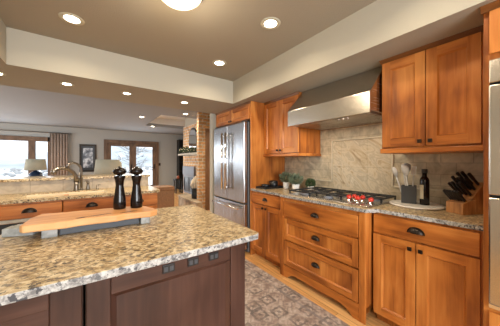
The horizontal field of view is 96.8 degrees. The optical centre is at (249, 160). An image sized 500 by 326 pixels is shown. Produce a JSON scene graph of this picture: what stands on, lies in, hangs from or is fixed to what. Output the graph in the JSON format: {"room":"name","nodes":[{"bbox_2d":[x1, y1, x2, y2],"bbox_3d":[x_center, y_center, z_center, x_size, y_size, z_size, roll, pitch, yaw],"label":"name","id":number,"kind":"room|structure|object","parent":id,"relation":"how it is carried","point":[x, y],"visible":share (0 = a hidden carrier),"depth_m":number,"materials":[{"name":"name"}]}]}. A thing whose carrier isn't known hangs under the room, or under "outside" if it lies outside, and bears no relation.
{"room":"kitchen","nodes":[
{"label":"kitchen","id":0,"kind":"room"},
{"bbox_2d":[0,123,182,185],"bbox_3d":[-6.056,-0.020,8.608,9.300,2.620,0.150,0,0,-35],"label":"wall","id":1,"kind":"structure","parent":0,"point":[167,142],"depth_m":8.65,"materials":[{"name":"grey paint"}]},
{"bbox_2d":[0,135,49,175],"bbox_3d":[-8.010,-0.035,7.146,2.540,1.590,0.230,0,0,-35],"label":"window","id":2,"kind":"structure","parent":1,"relation":"in","point":[31,140],"depth_m":7.51,"materials":[{"name":"brown wood"}]},
{"bbox_2d":[0,129,70,133],"bbox_3d":[-7.815,-0.990,7.190,3.190,0.050,0.124,0,0,-35],"label":"curtain rod","id":3,"kind":"object","parent":1,"relation":"attached to","point":[0,129],"visible":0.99,"depth_m":7.50,"materials":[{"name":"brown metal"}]},
{"bbox_2d":[50,133,67,175],"bbox_3d":[-6.780,0.149,7.883,0.480,2.242,0.082,0,0,-35],"label":"curtain","id":4,"kind":"object","parent":3,"relation":"hanging from","point":[58,143],"visible":0.61,"depth_m":7.86,"materials":[{"name":"beige fabric"}]},
{"bbox_2d":[79,144,95,171],"bbox_3d":[-6.151,-0.110,8.430,0.520,1.040,0.029,0,0,-35],"label":"framed picture","id":5,"kind":"object","parent":1,"relation":"attached to","point":[87,152],"visible":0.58,"depth_m":8.42,"materials":[{"name":"brown metal"}]},
{"bbox_2d":[83,148,92,167],"bbox_3d":[-6.152,-0.120,8.432,0.300,0.740,0.002,0,0,-35],"label":"print","id":6,"kind":"object","parent":5,"relation":"attached to","point":[87,152],"depth_m":8.43},
{"bbox_2d":[104,139,158,185],"bbox_3d":[-4.941,0.220,9.352,2.040,2.140,0.190,0,0,-35],"label":"door","id":7,"kind":"structure","parent":1,"relation":"in","point":[132,145],"depth_m":9.36,"materials":[{"name":"brown wood"}]},
{"bbox_2d":[0,85,209,134],"bbox_3d":[-4.014,-1.280,5.735,9.300,0.100,6.900,0,0,-35],"label":"ceiling","id":8,"kind":"structure","parent":0,"point":[18,105],"depth_m":5.52,"materials":[{"name":"grey paint"}]},
{"bbox_2d":[150,115,184,125],"bbox_3d":[-2.232,-1.455,7.370,2.000,0.250,2.300,0,0,-35],"label":"ceiling","id":9,"kind":"structure","parent":0,"point":[162,119],"depth_m":8.08,"materials":[{"name":"beige paint"}]},
{"bbox_2d":[0,0,375,80],"bbox_3d":[0.399,-1.205,0.456,3.679,0.110,5.240,0,0,-35],"label":"ceiling","id":10,"kind":"structure","parent":0,"point":[229,31],"depth_m":1.91,"materials":[{"name":"beige paint"}]},
{"bbox_2d":[58,12,84,25],"bbox_3d":[-1.442,-1.147,1.797,0.170,0.006,0.170,0,0,-35],"label":"recessed light","id":11,"kind":"object","parent":10,"relation":"in","point":[70,18],"visible":1,"depth_m":1.79,"materials":[{"name":"metal"}]},
{"bbox_2d":[162,0,202,10],"bbox_3d":[-0.468,-1.098,1.470,0.330,0.104,0.330,0,0,-35],"label":"dome light","id":12,"kind":"object","parent":10,"relation":"attached to","point":[183,5],"visible":1,"depth_m":1.50,"materials":[{"name":"white glass"}]},
{"bbox_2d":[212,60,226,65],"bbox_3d":[-0.358,-1.147,2.605,0.170,0.006,0.170,0,0,-35],"label":"recessed light","id":13,"kind":"object","parent":10,"relation":"in","point":[215,62],"visible":1,"depth_m":2.61,"materials":[{"name":"beige"}]},
{"bbox_2d":[260,17,280,29],"bbox_3d":[0.171,-1.147,1.856,0.170,0.006,0.170,0,0,-35],"label":"recessed light","id":14,"kind":"object","parent":10,"relation":"in","point":[269,23],"visible":1,"depth_m":1.85,"materials":[{"name":"beige"}]},
{"bbox_2d":[183,122,196,193],"bbox_3d":[-1.204,0.090,6.917,1.150,2.400,1.829,0,0,-35],"label":"brick wall","id":15,"kind":"structure","parent":0,"point":[187,160],"depth_m":6.93,"materials":[{"name":"brown brick"}]},
{"bbox_2d":[178,152,196,155],"bbox_3d":[-1.711,-0.195,6.421,0.249,0.060,1.590,0,0,-35],"label":"mantel shelf","id":16,"kind":"object","parent":15,"relation":"attached to","point":[195,153],"visible":0.56,"depth_m":6.42,"materials":[{"name":"wood"}]},
{"bbox_2d":[178,145,196,152],"bbox_3d":[-1.756,-0.343,6.367,0.279,0.244,1.575,0,0,-35],"label":"garland","id":17,"kind":"object","parent":16,"relation":"on","point":[192,149],"visible":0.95,"depth_m":6.29,"materials":[{"name":"green plant"}]},
{"bbox_2d":[189,128,196,152],"bbox_3d":[-1.685,-0.606,6.556,0.026,0.760,0.600,0,0,-35],"label":"arched mirror","id":18,"kind":"object","parent":16,"relation":"on","point":[193,133],"visible":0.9,"depth_m":6.49,"materials":[{"name":"grey mirror"}]},
{"bbox_2d":[183,166,195,193],"bbox_3d":[-1.880,0.575,6.822,0.060,0.829,0.960,0,0,-35],"label":"fireplace insert","id":19,"kind":"object","parent":15,"relation":"attached to","point":[189,172],"visible":0.69,"depth_m":6.80,"materials":[{"name":"silver metal"}]},
{"bbox_2d":[183,166,195,175],"bbox_3d":[-1.880,0.295,6.822,0.060,0.270,0.960,0,0,-35],"label":"hood","id":20,"kind":"object","parent":19,"relation":"attached to","point":[187,170],"depth_m":6.69,"materials":[{"name":"silver metal"}]},
{"bbox_2d":[185,118,196,126],"bbox_3d":[-1.177,-1.315,6.930,1.089,0.409,1.819,0,0,-35],"label":"wall","id":21,"kind":"structure","parent":0,"point":[188,121],"depth_m":7.03,"materials":[{"name":"beige paint"}]},
{"bbox_2d":[197,112,209,208],"bbox_3d":[-0.305,0.030,6.359,2.510,2.519,0.120,0,0,-35],"label":"brick column","id":22,"kind":"structure","parent":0,"point":[203,119],"depth_m":5.64,"materials":[{"name":"brown brick"}]},
{"bbox_2d":[205,128,209,209],"bbox_3d":[-0.852,0.225,5.998,0.840,2.130,0.195,0,0,-35],"label":"door","id":23,"kind":"structure","parent":22,"relation":"attached to","point":[207,131],"depth_m":5.81,"materials":[{"name":"brown wood"}]},
{"bbox_2d":[210,113,216,212],"bbox_3d":[-0.400,0.030,4.144,0.709,2.520,0.120,0,0,-35],"label":"wall","id":24,"kind":"structure","parent":0,"point":[212,116],"depth_m":3.92,"materials":[{"name":"beige paint"}]},
{"bbox_2d":[245,122,249,251],"bbox_3d":[-0.034,0.372,3.660,0.635,1.835,0.922,0,0,-35],"label":"panel","id":25,"kind":"object","parent":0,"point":[247,203],"depth_m":3.10,"materials":[{"name":"grey paint"}]},
{"bbox_2d":[0,0,495,113],"bbox_3d":[0.171,-1.070,0.777,3.678,0.480,6.029,0,0,-35],"label":"ceiling","id":26,"kind":"structure","parent":0,"point":[382,29],"depth_m":2.13,"materials":[{"name":"beige paint"}]},
{"bbox_2d":[59,82,73,85],"bbox_3d":[-1.973,-0.827,2.393,0.126,0.006,0.126,0,0,-35],"label":"recessed light","id":27,"kind":"object","parent":26,"relation":"in","point":[62,83],"visible":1,"depth_m":2.39,"materials":[{"name":"beige"}]},
{"bbox_2d":[174,189,389,325],"bbox_3d":[-2.233,1.340,3.228,9.300,0.100,13.050,0,0,-35],"label":"floor","id":28,"kind":"structure","parent":0,"point":[329,304],"depth_m":2.15,"materials":[{"name":"brown wood"}]},
{"bbox_2d":[0,195,65,234],"bbox_3d":[-2.337,0.849,2.421,0.495,0.883,0.646,0,0,-35],"label":"base cabinet","id":29,"kind":"object","parent":28,"relation":"on","point":[19,213],"visible":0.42,"depth_m":2.16,"materials":[{"name":"brown wood"}]},
{"bbox_2d":[0,284,84,325],"bbox_3d":[-0.966,0.849,1.031,0.323,0.883,0.800,0,0,-35],"label":"base cabinet","id":30,"kind":"object","parent":28,"relation":"on","point":[66,307],"visible":0.41,"depth_m":0.75,"materials":[{"name":"brown wood"}]},
{"bbox_2d":[63,194,113,211],"bbox_3d":[-1.929,0.849,2.711,0.495,0.883,0.646,0,0,-35],"label":"base cabinet","id":31,"kind":"object","parent":28,"relation":"on","point":[69,205],"visible":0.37,"depth_m":2.44,"materials":[{"name":"brown wood"}]},
{"bbox_2d":[125,193,156,208],"bbox_3d":[-1.544,0.849,2.984,0.440,0.883,0.646,0,0,-35],"label":"base cabinet","id":32,"kind":"object","parent":28,"relation":"on","point":[149,199],"visible":0.07,"depth_m":2.81,"materials":[{"name":"brown wood"}]},
{"bbox_2d":[153,185,174,208],"bbox_3d":[-2.171,0.960,5.585,0.422,0.660,0.432,0,0,-35],"label":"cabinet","id":33,"kind":"object","parent":28,"relation":"on","point":[165,197],"visible":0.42,"depth_m":5.42,"materials":[{"name":"brown wood"}]},
{"bbox_2d":[85,243,244,325],"bbox_3d":[-0.542,0.849,1.330,0.698,0.883,0.803,0,0,-35],"label":"base cabinet","id":34,"kind":"object","parent":28,"relation":"on","point":[207,289],"visible":0.66,"depth_m":1.01,"materials":[{"name":"brown wood"}]},
{"bbox_2d":[0,205,257,305],"bbox_3d":[-0.669,0.391,1.227,1.101,0.030,0.975,0,0,-35],"label":"countertop","id":35,"kind":"structure","parent":34,"relation":"on","point":[31,266],"depth_m":0.94,"materials":[{"name":"beige stone"}]},
{"bbox_2d":[2,206,156,238],"bbox_3d":[-0.917,0.336,1.262,0.689,0.079,0.284,0,0,-35],"label":"cutting board","id":36,"kind":"object","parent":35,"relation":"on","point":[50,225],"visible":0.97,"depth_m":1.18,"materials":[{"name":"brown wood"}]},
{"bbox_2d":[113,166,126,209],"bbox_3d":[-0.816,0.165,1.389,0.076,0.265,0.076,0,0,-35],"label":"pepper mill","id":37,"kind":"object","parent":36,"relation":"on","point":[119,200],"visible":1,"depth_m":1.37,"materials":[{"name":"black paint"}]},
{"bbox_2d":[130,166,142,207],"bbox_3d":[-0.729,0.165,1.426,0.076,0.265,0.076,0,0,-35],"label":"pepper mill","id":38,"kind":"object","parent":36,"relation":"on","point":[136,201],"visible":1,"depth_m":1.40,"materials":[{"name":"black paint"}]},
{"bbox_2d":[162,263,174,273],"bbox_3d":[-0.357,0.472,0.976,0.052,0.036,0.006,0,0,-35],"label":"outlet","id":39,"kind":"object","parent":34,"relation":"attached to","point":[168,268],"depth_m":0.97,"materials":[{"name":"black plastic"}]},
{"bbox_2d":[164,265,173,271],"bbox_3d":[-0.355,0.472,0.972,0.040,0.020,0.002,0,0,-35],"label":"socket","id":40,"kind":"object","parent":34,"relation":"attached to","point":[167,268],"depth_m":0.97,"materials":[{"name":"grey plastic"}]},
{"bbox_2d":[188,257,198,266],"bbox_3d":[-0.266,0.472,1.041,0.052,0.036,0.006,0,0,-35],"label":"outlet","id":41,"kind":"object","parent":34,"relation":"attached to","point":[192,261],"depth_m":1.04,"materials":[{"name":"black plastic"}]},
{"bbox_2d":[189,259,197,264],"bbox_3d":[-0.263,0.472,1.037,0.040,0.020,0.002,0,0,-35],"label":"socket","id":42,"kind":"object","parent":34,"relation":"attached to","point":[191,261],"depth_m":1.04,"materials":[{"name":"grey plastic"}]},
{"bbox_2d":[209,251,218,260],"bbox_3d":[-0.179,0.472,1.102,0.052,0.036,0.006,0,0,-35],"label":"outlet","id":43,"kind":"object","parent":34,"relation":"attached to","point":[213,256],"depth_m":1.10,"materials":[{"name":"black plastic"}]},
{"bbox_2d":[173,179,182,193],"bbox_3d":[-2.907,1.010,8.976,0.300,0.560,0.300,0,0,-35],"label":"side table","id":44,"kind":"object","parent":28,"relation":"on","point":[175,180],"visible":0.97,"depth_m":8.94,"materials":[{"name":"brown wood"}]},
{"bbox_2d":[177,139,182,188],"bbox_3d":[-2.918,0.155,10.528,1.000,2.270,0.345,0,0,-35],"label":"bookcase","id":45,"kind":"object","parent":28,"relation":"on","point":[179,142],"visible":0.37,"depth_m":10.29,"materials":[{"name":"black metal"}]},
{"bbox_2d":[178,193,202,207],"bbox_3d":[-1.567,1.140,6.063,0.429,0.300,1.640,0,0,-35],"label":"hearth","id":46,"kind":"object","parent":28,"relation":"on","point":[184,199],"visible":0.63,"depth_m":5.90,"materials":[{"name":"beige stone"}]},
{"bbox_2d":[191,188,196,198],"bbox_3d":[-1.450,0.850,5.864,0.219,0.280,0.219,0,0,10],"label":"bucket","id":47,"kind":"object","parent":46,"relation":"on","point":[193,190],"visible":0.59,"depth_m":5.77,"materials":[{"name":"black"}]},
{"bbox_2d":[190,177,196,187],"bbox_3d":[-1.448,0.687,5.866,0.260,0.565,0.263,0,0,-35],"label":"throw blanket","id":48,"kind":"object","parent":47,"relation":"in","point":[193,184],"visible":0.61,"depth_m":5.79,"materials":[{"name":"beige fabric"}]},
{"bbox_2d":[211,120,249,251],"bbox_3d":[-0.097,0.362,3.615,0.789,1.856,0.926,0,0,-35],"label":"refrigerator","id":49,"kind":"object","parent":28,"relation":"on","point":[231,200],"visible":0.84,"depth_m":3.28,"materials":[{"name":"grey metal"}]},
{"bbox_2d":[216,101,284,254],"bbox_3d":[-0.044,0.230,3.662,0.683,2.120,1.064,0,0,-35],"label":"surround","id":50,"kind":"object","parent":28,"relation":"on","point":[263,170],"visible":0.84,"depth_m":3.16,"materials":[{"name":"brown wood"}]},
{"bbox_2d":[251,191,279,266],"bbox_3d":[0.443,0.849,2.980,0.677,0.883,0.605,0,0,-35],"label":"base cabinet","id":51,"kind":"object","parent":28,"relation":"on","point":[265,208],"visible":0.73,"depth_m":2.77,"materials":[{"name":"brown wood"}]},
{"bbox_2d":[245,259,349,325],"bbox_3d":[0.290,1.285,1.629,0.910,0.010,2.620,0,0,-35],"label":"runner rug","id":52,"kind":"object","parent":28,"relation":"on","point":[269,301],"visible":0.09,"depth_m":1.95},
{"bbox_2d":[280,197,373,324],"bbox_3d":[0.889,0.849,2.326,0.707,0.883,0.968,0,0,-35],"label":"base cabinet","id":53,"kind":"object","parent":28,"relation":"on","point":[329,249],"visible":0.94,"depth_m":1.99,"materials":[{"name":"brown wood"}]},
{"bbox_2d":[251,186,482,230],"bbox_3d":[0.899,0.391,2.320,0.683,0.030,2.216,0,0,-35],"label":"countertop","id":54,"kind":"structure","parent":53,"relation":"on","point":[475,222],"depth_m":1.65,"materials":[{"name":"beige stone"}]},
{"bbox_2d":[256,185,282,188],"bbox_3d":[0.277,0.363,3.098,0.340,0.026,0.200,0,0,-35],"label":"serving tray","id":55,"kind":"object","parent":54,"relation":"on","point":[278,186],"visible":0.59,"depth_m":3.01,"materials":[{"name":"black"}]},
{"bbox_2d":[269,180,277,186],"bbox_3d":[0.332,0.319,3.131,0.124,0.090,0.124,0,0,-35],"label":"bowl","id":56,"kind":"object","parent":55,"relation":"on","point":[273,183],"visible":0.96,"depth_m":3.08,"materials":[{"name":"black"}]},
{"bbox_2d":[279,171,290,188],"bbox_3d":[0.496,0.254,3.049,0.236,0.244,0.218,0,0,-35],"label":"potted herb","id":57,"kind":"object","parent":54,"relation":"on","point":[284,175],"visible":0.8,"depth_m":3.01,"materials":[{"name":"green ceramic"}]},
{"bbox_2d":[283,182,289,188],"bbox_3d":[0.497,0.332,3.046,0.092,0.088,0.092,0,0,-35],"label":"pot","id":58,"kind":"object","parent":57,"relation":"on","point":[285,184],"depth_m":3.01,"materials":[{"name":"white ceramic"}]},
{"bbox_2d":[287,173,302,190],"bbox_3d":[0.580,0.257,2.827,0.238,0.238,0.234,0,0,-35],"label":"potted herb","id":59,"kind":"object","parent":54,"relation":"on","point":[296,178],"visible":0.98,"depth_m":2.79,"materials":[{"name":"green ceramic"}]},
{"bbox_2d":[292,184,298,190],"bbox_3d":[0.582,0.335,2.824,0.094,0.082,0.094,0,0,-35],"label":"pot","id":60,"kind":"object","parent":59,"relation":"on","point":[294,186],"depth_m":2.79,"materials":[{"name":"white ceramic"}]},
{"bbox_2d":[305,178,315,189],"bbox_3d":[0.771,0.295,2.834,0.151,0.163,0.146,0,0,-10],"label":"boxwood","id":61,"kind":"object","parent":54,"relation":"on","point":[310,182],"visible":0.94,"depth_m":2.81,"materials":[{"name":"green plant"}]},
{"bbox_2d":[288,187,395,207],"bbox_3d":[0.904,0.341,2.293,0.530,0.070,0.910,0,0,-35],"label":"gas cooktop","id":62,"kind":"object","parent":54,"relation":"in","point":[340,196],"visible":1,"depth_m":2.15,"materials":[{"name":"silver metal"}]},
{"bbox_2d":[389,200,445,209],"bbox_3d":[1.399,0.367,1.872,0.384,0.016,0.384,0,0,-35],"label":"round tray","id":63,"kind":"object","parent":54,"relation":"on","point":[433,206],"visible":0.85,"depth_m":1.81,"materials":[{"name":"beige wood"}]},
{"bbox_2d":[401,185,416,203],"bbox_3d":[1.385,0.287,1.935,0.108,0.150,0.108,0,0,37],"label":"utensil crock","id":64,"kind":"object","parent":63,"relation":"on","point":[408,193],"visible":1,"depth_m":1.89,"materials":[{"name":"grey"}]},
{"bbox_2d":[392,167,400,190],"bbox_3d":[1.299,0.203,1.948,0.095,0.301,0.066,0,0,41],"label":"spoon","id":65,"kind":"object","parent":64,"relation":"in","point":[394,169],"visible":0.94,"depth_m":1.95,"materials":[{"name":"beige wood"}]},
{"bbox_2d":[392,167,397,176],"bbox_3d":[1.282,0.097,1.962,0.032,0.092,0.072,-16,-5,17],"label":"bowl","id":66,"kind":"object","parent":65,"relation":"on","point":[394,169],"depth_m":1.94,"materials":[{"name":"plastic"}]},
{"bbox_2d":[402,165,409,185],"bbox_3d":[1.343,0.196,1.916,0.059,0.315,0.061,0,0,42],"label":"spoon","id":67,"kind":"object","parent":64,"relation":"in","point":[405,169],"visible":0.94,"depth_m":1.91,"materials":[{"name":"beige wood"}]},
{"bbox_2d":[402,165,409,175],"bbox_3d":[1.341,0.084,1.912,0.032,0.092,0.072,-8,1,-9],"label":"bowl","id":68,"kind":"object","parent":67,"relation":"on","point":[405,169],"depth_m":1.90,"materials":[{"name":"plastic"}]},
{"bbox_2d":[404,163,410,184],"bbox_3d":[1.410,0.186,1.991,0.060,0.335,0.063,0,0,-15],"label":"spoon","id":69,"kind":"object","parent":64,"relation":"in","point":[406,164],"visible":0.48,"depth_m":1.98,"materials":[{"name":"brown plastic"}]},
{"bbox_2d":[411,166,416,185],"bbox_3d":[1.413,0.199,1.925,0.027,0.308,0.052,0,0,-2],"label":"spatula","id":70,"kind":"object","parent":64,"relation":"in","point":[413,169],"visible":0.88,"depth_m":1.92,"materials":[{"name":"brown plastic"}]},
{"bbox_2d":[419,169,429,204],"bbox_3d":[1.446,0.214,1.840,0.066,0.296,0.066,0,0,-35],"label":"oil bottle","id":71,"kind":"object","parent":63,"relation":"on","point":[424,187],"visible":1,"depth_m":1.82,"materials":[{"name":"black glass"}]},
{"bbox_2d":[446,182,482,214],"bbox_3d":[1.584,0.264,1.608,0.245,0.223,0.115,0,0,-8],"label":"knife block","id":72,"kind":"object","parent":54,"relation":"on","point":[474,204],"visible":0.6,"depth_m":1.55,"materials":[{"name":"brown wood"}]},
{"bbox_2d":[450,181,463,195],"bbox_3d":[1.504,0.199,1.610,0.112,0.109,0.014,0,0,-8],"label":"kitchen knife","id":73,"kind":"object","parent":72,"relation":"in","point":[451,182],"visible":0.77,"depth_m":1.60,"materials":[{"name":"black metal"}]},
{"bbox_2d":[453,190,462,201],"bbox_3d":[1.470,0.250,1.563,0.081,0.087,0.014,0,0,-8],"label":"kitchen knife","id":74,"kind":"object","parent":72,"relation":"in","point":[454,191],"visible":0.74,"depth_m":1.56,"materials":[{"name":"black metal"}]},
{"bbox_2d":[456,191,466,202],"bbox_3d":[1.472,0.250,1.545,0.081,0.087,0.014,0,0,-8],"label":"kitchen knife","id":75,"kind":"object","parent":72,"relation":"in","point":[458,193],"visible":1,"depth_m":1.54,"materials":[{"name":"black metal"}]},
{"bbox_2d":[455,183,467,195],"bbox_3d":[1.513,0.203,1.584,0.103,0.101,0.014,0,0,-8],"label":"kitchen knife","id":76,"kind":"object","parent":72,"relation":"in","point":[456,184],"visible":0.82,"depth_m":1.58,"materials":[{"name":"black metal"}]},
{"bbox_2d":[458,182,472,196],"bbox_3d":[1.512,0.199,1.557,0.112,0.109,0.014,0,0,-8],"label":"kitchen knife","id":77,"kind":"object","parent":72,"relation":"in","point":[461,184],"visible":1,"depth_m":1.55,"materials":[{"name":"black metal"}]},
{"bbox_2d":[459,176,472,190],"bbox_3d":[1.544,0.162,1.589,0.112,0.109,0.014,0,0,-8],"label":"kitchen knife","id":78,"kind":"object","parent":72,"relation":"in","point":[461,178],"visible":0.85,"depth_m":1.58,"materials":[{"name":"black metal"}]},
{"bbox_2d":[460,171,473,185],"bbox_3d":[1.575,0.127,1.608,0.112,0.109,0.014,0,0,-8],"label":"kitchen knife","id":79,"kind":"object","parent":72,"relation":"in","point":[463,174],"visible":0.65,"depth_m":1.60,"materials":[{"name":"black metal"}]},
{"bbox_2d":[463,178,476,190],"bbox_3d":[1.552,0.166,1.563,0.103,0.101,0.014,0,0,-8],"label":"kitchen knife","id":80,"kind":"object","parent":72,"relation":"in","point":[466,180],"visible":1,"depth_m":1.56,"materials":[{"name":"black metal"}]},
{"bbox_2d":[467,173,480,186],"bbox_3d":[1.585,0.132,1.571,0.103,0.101,0.014,0,0,-8],"label":"kitchen knife","id":81,"kind":"object","parent":72,"relation":"in","point":[470,175],"visible":1,"depth_m":1.57,"materials":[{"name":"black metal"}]},
{"bbox_2d":[373,213,482,325],"bbox_3d":[1.395,0.849,1.692,0.617,0.883,0.628,0,0,-35],"label":"base cabinet","id":82,"kind":"object","parent":28,"relation":"on","point":[425,273],"visible":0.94,"depth_m":1.50,"materials":[{"name":"brown wood"}]},
{"bbox_2d":[480,0,499,325],"bbox_3d":[1.766,0.230,1.071,0.733,2.120,0.816,0,0,-35],"label":"tall cabinet","id":83,"kind":"object","parent":28,"relation":"on","point":[490,12],"visible":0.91,"depth_m":1.20,"materials":[{"name":"brown wood"}]},
{"bbox_2d":[488,58,499,310],"bbox_3d":[1.685,0.120,1.014,0.658,1.306,0.752,0,0,-35],"label":"double oven","id":84,"kind":"object","parent":83,"relation":"in","point":[494,65],"visible":1,"depth_m":1.15,"materials":[{"name":"silver metal"}]},
{"bbox_3d":[-3.933,0.940,4.075,0.500,0.700,0.450,0,0,-35],"label":"side table","id":85,"kind":"object","parent":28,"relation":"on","visible":0},
{"bbox_2d":[24,159,46,175],"bbox_3d":[-3.933,0.277,4.075,0.310,0.625,0.310,0,0,-35],"label":"table lamp","id":86,"kind":"object","parent":85,"relation":"on","point":[30,164],"visible":0.63,"depth_m":3.99,"materials":[{"name":"beige fabric"}]},
{"bbox_3d":[-3.021,0.990,4.723,0.550,0.600,0.500,0,0,-35],"label":"side table","id":87,"kind":"object","parent":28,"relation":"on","visible":0},
{"bbox_2d":[94,159,119,174],"bbox_3d":[-3.021,0.330,4.723,0.500,0.720,0.500,0,0,-35],"label":"table lamp","id":88,"kind":"object","parent":87,"relation":"on","point":[102,166],"visible":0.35,"depth_m":4.52,"materials":[{"name":"beige fabric"}]},
{"bbox_3d":[-2.742,0.849,2.133,0.490,0.883,0.646,0,0,-35],"label":"cabinet","id":89,"kind":"object","parent":28,"relation":"on","visible":0},
{"bbox_2d":[0,186,159,204],"bbox_3d":[-2.145,0.391,2.570,1.970,0.030,0.635,0,0,-35],"label":"countertop","id":90,"kind":"structure","parent":89,"relation":"on","point":[4,198],"depth_m":2.48,"materials":[{"name":"beige stone"}]},
{"bbox_2d":[19,190,106,198],"bbox_3d":[-2.112,0.492,2.566,0.768,0.215,0.368,0,0,-35],"label":"sink","id":91,"kind":"object","parent":90,"relation":"in","point":[100,191],"visible":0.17,"depth_m":2.67,"materials":[{"name":"beige"}]},
{"bbox_2d":[50,166,79,190],"bbox_3d":[-2.254,0.218,2.713,0.064,0.316,0.311,0,0,21],"label":"faucet","id":92,"kind":"object","parent":90,"relation":"on","point":[76,177],"visible":1,"depth_m":2.78,"materials":[{"name":"silver metal"}]},
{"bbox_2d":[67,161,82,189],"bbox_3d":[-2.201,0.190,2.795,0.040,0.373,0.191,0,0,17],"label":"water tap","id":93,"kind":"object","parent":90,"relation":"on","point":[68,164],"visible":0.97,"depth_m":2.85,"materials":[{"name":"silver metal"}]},
{"bbox_2d":[84,180,89,189],"bbox_3d":[-2.124,0.312,2.889,0.048,0.128,0.076,0,0,34],"label":"soap dispenser","id":94,"kind":"object","parent":90,"relation":"on","point":[87,182],"visible":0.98,"depth_m":2.89,"materials":[{"name":"silver metal"}]},
{"bbox_3d":[-2.424,0.766,2.938,1.949,1.049,0.262,0,0,-35],"label":"wall","id":95,"kind":"structure","parent":0,"visible":0},
{"bbox_2d":[0,177,148,193],"bbox_3d":[-2.345,0.308,2.827,1.949,0.134,0.010,0,0,-35],"label":"tile","id":96,"kind":"structure","parent":95,"relation":"attached to","point":[55,185],"depth_m":2.77,"materials":[{"name":"beige tile"}]},
{"bbox_2d":[0,173,150,181],"bbox_3d":[-2.467,0.224,3.031,1.980,0.032,0.540,0,0,-35],"label":"countertop","id":97,"kind":"structure","parent":95,"relation":"on","point":[97,176],"depth_m":2.81,"materials":[{"name":"beige stone"}]},
{"bbox_3d":[1.720,0.015,1.879,0.120,2.550,6.270,0,0,-35],"label":"wall","id":98,"kind":"structure","parent":0,"visible":0},
{"bbox_2d":[263,91,320,156],"bbox_3d":[0.549,-0.445,3.018,0.443,0.770,0.668,0,0,-35],"label":"upper cabinet","id":99,"kind":"object","parent":98,"relation":"attached to","point":[280,140],"visible":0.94,"depth_m":2.85,"materials":[{"name":"brown wood"}]},
{"bbox_2d":[288,66,381,130],"bbox_3d":[0.941,-0.602,2.316,0.617,0.453,0.915,0,0,-35],"label":"range hood","id":100,"kind":"object","parent":98,"relation":"attached to","point":[355,100],"visible":0.94,"depth_m":2.08,"materials":[{"name":"silver metal"}]},
{"bbox_2d":[333,138,390,198],"bbox_3d":[1.212,0.068,2.469,0.002,0.616,0.650,0,0,-35],"label":"backsplash","id":101,"kind":"structure","parent":98,"relation":"attached to","point":[358,165],"depth_m":2.44,"materials":[{"name":"stone"}]},
{"bbox_2d":[303,136,441,190],"bbox_3d":[1.173,0.002,2.514,0.014,0.514,2.216,0,0,-35],"label":"trim","id":102,"kind":"structure","parent":98,"relation":"attached to","point":[392,155],"depth_m":2.46,"materials":[{"name":"stone"}]},
{"bbox_2d":[285,123,482,205],"bbox_3d":[1.183,-0.227,2.521,0.010,1.204,2.216,0,0,-35],"label":"tile backsplash","id":103,"kind":"structure","parent":98,"relation":"attached to","point":[441,167],"depth_m":2.13,"materials":[{"name":"beige tile"}]},
{"bbox_2d":[379,25,482,153],"bbox_3d":[1.435,-0.446,1.732,0.488,0.768,0.604,0,0,-35],"label":"upper cabinet","id":104,"kind":"object","parent":98,"relation":"attached to","point":[432,93],"visible":0.86,"depth_m":1.55,"materials":[{"name":"brown wood"}]},
{"label":"outside","id":105,"kind":"structure","parent":0,"visible":0},
{"bbox_2d":[0,167,151,184],"bbox_3d":[-23.388,1.815,32.911,160.000,0.150,59.250,0,0,-35],"label":"snow","id":106,"kind":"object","parent":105,"point":[2,171],"depth_m":30.90,"materials":[{"name":"white snow"}]},
{"bbox_2d":[0,166,151,176],"bbox_3d":[-33.260,1.548,37.877,42.939,0.423,32.504,0,0,-35],"label":"scrub","id":107,"kind":"object","parent":106,"relation":"on","point":[16,171],"visible":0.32,"depth_m":33.26,"materials":[{"name":"white plant"}]},
{"bbox_2d":[114,146,150,170],"bbox_3d":[-8.267,0.135,15.655,2.461,3.218,2.420,0,0,-35],"label":"bare tree","id":108,"kind":"object","parent":106,"relation":"on","point":[137,150],"visible":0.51,"depth_m":15.43,"materials":[{"name":"white plant"}]},
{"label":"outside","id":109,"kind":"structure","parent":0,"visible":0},
{"bbox_2d":[0,146,151,168],"bbox_3d":[-63.721,-2.691,89.664,320.000,9.161,80.000,0,0,-35],"label":"hills","id":110,"kind":"structure","parent":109,"point":[7,161],"depth_m":69.52,"materials":[{"name":"white snow"}]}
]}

